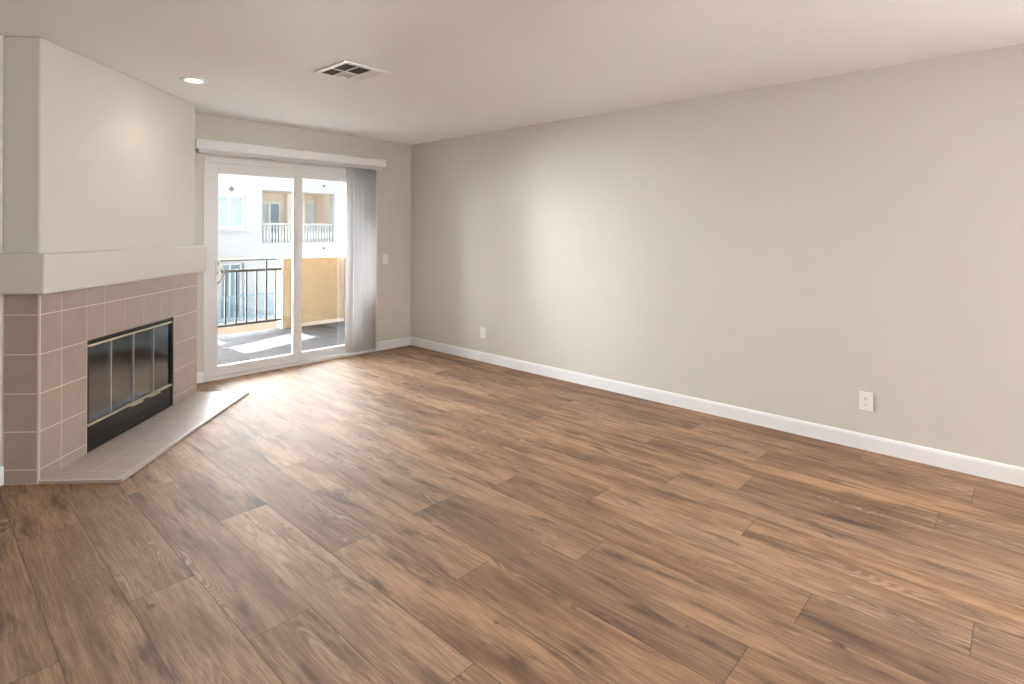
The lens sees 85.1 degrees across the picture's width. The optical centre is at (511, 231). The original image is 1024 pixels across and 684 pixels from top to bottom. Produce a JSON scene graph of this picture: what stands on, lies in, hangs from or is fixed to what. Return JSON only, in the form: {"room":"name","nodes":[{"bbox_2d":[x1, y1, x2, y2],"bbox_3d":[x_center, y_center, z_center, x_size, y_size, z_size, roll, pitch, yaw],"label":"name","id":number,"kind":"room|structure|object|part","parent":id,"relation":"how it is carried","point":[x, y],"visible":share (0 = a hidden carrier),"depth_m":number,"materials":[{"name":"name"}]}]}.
{"room":"empty living room","nodes":[
{"label":"empty living room","id":0,"kind":"room"},
{"bbox_2d":[0,35,3,466],"bbox_3d":[-3.805,0.152,1.976,0.100,2.440,2.955,0,0,43],"label":"wall","id":1,"kind":"structure","parent":0,"point":[1,36],"depth_m":3.03,"materials":[{"name":"paint"}]},
{"bbox_2d":[0,466,3,485],"bbox_3d":[-3.766,1.322,1.940,0.014,0.100,2.963,0,0,43],"label":"baseboard","id":2,"kind":"structure","parent":1,"relation":"attached to","point":[1,467],"depth_m":3.02,"materials":[{"name":"white wood"}]},
{"bbox_2d":[3,36,194,294],"bbox_3d":[-2.809,-0.358,3.941,1.562,1.410,1.281,0,0,43],"label":"wall","id":3,"kind":"structure","parent":0,"point":[97,156],"depth_m":3.40,"materials":[{"name":"paint"}]},
{"bbox_2d":[2,114,411,371],"bbox_3d":[-3.613,0.213,4.327,0.140,2.560,6.876,0,0,43],"label":"wall","id":4,"kind":"structure","parent":0,"point":[394,181],"depth_m":6.48,"materials":[{"name":"paint"}]},
{"bbox_2d":[197,371,202,383],"bbox_3d":[-2.856,1.327,5.041,0.014,0.100,0.118,0,0,43],"label":"baseboard","id":5,"kind":"structure","parent":4,"relation":"attached to","point":[199,374],"depth_m":5.06,"materials":[{"name":"white wood"}]},
{"bbox_2d":[203,156,374,381],"bbox_3d":[-2.218,0.362,5.782,0.183,2.095,1.830,0,0,43],"label":"door","id":6,"kind":"structure","parent":4,"relation":"in","point":[213,166],"depth_m":5.41,"materials":[{"name":"white plastic"}]},
{"bbox_3d":[-2.704,0.382,5.176,0.091,0.240,0.034,0,0,13],"label":"handle","id":7,"kind":"part","parent":6,"relation":"part of","materials":[{"name":"white plastic"}]},
{"bbox_3d":[-2.510,0.353,5.467,0.040,1.983,0.882,0,0,43],"label":"sliding panel","id":8,"kind":"part","parent":6,"relation":"part of","materials":[{"name":"glass"}]},
{"bbox_3d":[-1.964,0.355,6.134,0.040,1.983,0.878,0,0,43],"label":"fixed panel","id":9,"kind":"part","parent":6,"relation":"part of","materials":[{"name":"clear glass"}]},
{"bbox_2d":[195,138,385,352],"bbox_3d":[-2.167,0.255,5.731,0.089,2.160,2.004,0,0,43],"label":"vertical blind","id":10,"kind":"object","parent":4,"relation":"attached to","point":[361,184],"visible":0.99,"depth_m":6.17,"materials":[{"name":"plastic"}]},
{"bbox_2d":[383,254,387,263],"bbox_3d":[-1.481,0.327,6.532,0.012,0.120,0.074,0,0,43],"label":"light switch","id":11,"kind":"object","parent":4,"relation":"attached to","point":[385,256],"visible":1,"depth_m":6.53,"materials":[{"name":"white plastic"}]},
{"bbox_2d":[375,337,409,350],"bbox_3d":[-1.403,1.333,6.619,0.014,0.100,0.504,0,0,43],"label":"baseboard","id":12,"kind":"structure","parent":4,"relation":"attached to","point":[383,345],"depth_m":6.60,"materials":[{"name":"white wood"}]},
{"bbox_2d":[217,321,344,365],"bbox_3d":[-2.874,1.491,6.961,2.372,0.170,3.240,0,0,43],"label":"floor","id":13,"kind":"structure","parent":0,"point":[257,344],"depth_m":7.11,"materials":[{"name":"grey concrete"}]},
{"bbox_2d":[218,258,281,327],"bbox_3d":[-3.992,0.833,7.317,0.036,0.893,1.965,0,0,43],"label":"balcony railing","id":14,"kind":"object","parent":13,"relation":"on","point":[265,269],"visible":0.38,"depth_m":7.70,"materials":[{"name":"black metal"}]},
{"bbox_3d":[-3.994,1.265,7.317,0.030,0.028,1.965,0,0,43],"label":"rail","id":15,"kind":"part","parent":14,"relation":"part of","materials":[{"name":"black metal"}]},
{"bbox_3d":[-3.991,0.537,7.317,0.036,0.032,1.965,0,0,43],"label":"rail","id":16,"kind":"part","parent":14,"relation":"part of","materials":[{"name":"black metal"}]},
{"bbox_3d":[-3.990,0.395,7.317,0.020,0.017,1.965,0,0,43],"label":"guard rail","id":17,"kind":"part","parent":14,"relation":"part of","materials":[{"name":"black metal"}]},
{"bbox_3d":[-3.473,0.829,7.881,0.022,0.850,0.022,0,0,43],"label":"rail post","id":18,"kind":"part","parent":14,"relation":"part of","materials":[{"name":"black metal"}]},
{"bbox_2d":[277,256,343,328],"bbox_3d":[-3.027,0.896,8.440,0.200,1.020,0.995,0,0,43],"label":"wall","id":19,"kind":"structure","parent":0,"point":[322,277],"depth_m":8.40,"materials":[{"name":"beige paint"}]},
{"bbox_2d":[339,182,345,320],"bbox_3d":[-1.826,0.196,8.108,2.352,2.430,0.140,0,0,43],"label":"wall","id":20,"kind":"structure","parent":0,"point":[342,246],"depth_m":8.77,"materials":[{"name":"beige paint"}]},
{"bbox_2d":[0,345,1023,683],"bbox_3d":[-0.002,1.390,1.067,9.638,0.001,6.776,0,0,43],"label":"floor","id":21,"kind":"structure","parent":0,"point":[409,514],"depth_m":2.42,"materials":[{"name":"brown wood"}]},
{"bbox_2d":[0,246,248,484],"bbox_3d":[-2.659,0.748,3.832,0.956,1.258,1.780,0,0,-3],"label":"fireplace","id":22,"kind":"object","parent":21,"relation":"on","point":[107,343],"visible":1,"depth_m":3.43,"materials":[{"name":"tile"}]},
{"bbox_3d":[-2.621,0.948,3.540,0.005,0.476,0.216,0,0,-3],"label":"glass panel","id":23,"kind":"part","parent":22,"relation":"part of","materials":[{"name":"black glass"}]},
{"bbox_3d":[-2.633,0.948,3.767,0.005,0.476,0.230,0,0,-3],"label":"glass panel","id":24,"kind":"part","parent":22,"relation":"part of","materials":[{"name":"black glass"}]},
{"bbox_3d":[-2.647,1.277,3.881,0.039,0.159,0.919,0,0,-3],"label":"panel","id":25,"kind":"part","parent":22,"relation":"part of","materials":[{"name":"black metal"}]},
{"bbox_3d":[-2.644,1.012,3.886,0.043,0.689,0.951,0,0,-3],"label":"firebox frame","id":26,"kind":"part","parent":22,"relation":"part of","materials":[{"name":"black metal"}]},
{"bbox_3d":[-2.606,1.191,3.858,0.042,0.012,0.137,0,0,-3],"label":"pull handle","id":27,"kind":"part","parent":22,"relation":"part of","materials":[{"name":"gold metal"}]},
{"bbox_3d":[-2.645,0.948,4.001,0.005,0.476,0.232,0,0,-3],"label":"glass panel","id":28,"kind":"part","parent":22,"relation":"part of","materials":[{"name":"black glass"}]},
{"bbox_3d":[-2.657,0.947,4.229,0.005,0.476,0.215,0,0,-3],"label":"glass panel","id":29,"kind":"part","parent":22,"relation":"part of","materials":[{"name":"black glass"}]},
{"bbox_2d":[0,0,1023,144],"bbox_3d":[0.010,-1.230,1.081,9.858,0.360,6.996,0,0,43],"label":"ceiling","id":30,"kind":"structure","parent":0,"point":[458,68],"depth_m":3.17,"materials":[{"name":"paint"}]},
{"bbox_2d":[179,76,207,83],"bbox_3d":[-2.225,-1.093,3.904,0.176,0.085,0.176,0,0,43],"label":"recessed light","id":31,"kind":"object","parent":30,"relation":"in","point":[194,80],"visible":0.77,"depth_m":3.90,"materials":[{"name":"white"}]},
{"bbox_2d":[314,60,390,82],"bbox_3d":[-1.053,-1.143,3.684,0.372,0.195,0.343,0,0,43],"label":"ceiling vent","id":32,"kind":"object","parent":30,"relation":"in","point":[346,70],"visible":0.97,"depth_m":3.67,"materials":[{"name":"metal"}]},
{"bbox_2d":[411,44,1023,467],"bbox_3d":[2.331,0.241,3.610,9.858,2.560,0.120,0,0,43],"label":"wall","id":33,"kind":"structure","parent":0,"point":[797,249],"depth_m":3.96,"materials":[{"name":"paint"}]},
{"bbox_2d":[480,327,484,338],"bbox_3d":[-0.313,1.083,5.953,0.074,0.118,0.009,0,0,43],"label":"outlet","id":34,"kind":"object","parent":33,"relation":"attached to","point":[482,329],"visible":1,"depth_m":5.95,"materials":[{"name":"white plastic"}]},
{"bbox_2d":[410,337,1023,486],"bbox_3d":[2.296,1.351,3.547,9.618,0.100,0.014,0,0,43],"label":"baseboard","id":35,"kind":"structure","parent":33,"relation":"attached to","point":[997,471],"depth_m":3.95,"materials":[{"name":"white wood"}]},
{"bbox_2d":[859,391,872,411],"bbox_3d":[2.270,1.089,3.576,0.074,0.118,0.009,0,0,43],"label":"outlet","id":36,"kind":"object","parent":33,"relation":"attached to","point":[865,398],"visible":1,"depth_m":3.57,"materials":[{"name":"white plastic"}]},
{"label":"outside","id":37,"kind":"structure","parent":0,"visible":0},
{"bbox_3d":[-10.994,7.438,23.679,31.800,0.200,60.000,0,0,43],"label":"ground","id":38,"kind":"structure","parent":37,"visible":0},
{"bbox_2d":[218,174,339,334],"bbox_3d":[-9.074,-1.903,19.328,3.851,14.500,11.901,0,0,32],"label":"apartment building","id":39,"kind":"structure","parent":38,"relation":"on","point":[255,213],"depth_m":19.81,"materials":[{"name":"white paint"}]},
{"bbox_3d":[-9.770,2.129,19.327,0.020,1.930,0.620,0,0,43],"label":"dark pane","id":40,"kind":"part","parent":39,"relation":"part of","materials":[{"name":"blue glass"}]},
{"bbox_3d":[-9.762,2.099,19.306,0.100,1.990,0.760,0,0,43],"label":"door","id":41,"kind":"part","parent":39,"relation":"part of","materials":[{"name":"glass"}]},
{"bbox_3d":[-9.636,-0.066,19.003,0.080,0.100,1.350,0,0,43],"label":"sill","id":42,"kind":"part","parent":39,"relation":"part of","materials":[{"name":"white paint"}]},
{"bbox_3d":[-9.560,2.480,18.405,1.020,0.770,4.150,0,0,43],"label":"railing","id":43,"kind":"part","parent":39,"relation":"part of","materials":[{"name":"metal"}]},
{"bbox_3d":[-9.322,-0.164,21.861,0.010,1.820,0.340,0,0,43],"label":"dark pane","id":44,"kind":"part","parent":39,"relation":"part of","materials":[{"name":"glass"}]},
{"bbox_3d":[-8.118,-0.269,21.079,0.180,0.080,2.820,0,0,43],"label":"handrail","id":45,"kind":"part","parent":39,"relation":"part of","materials":[{"name":"white paint"}]}
]}

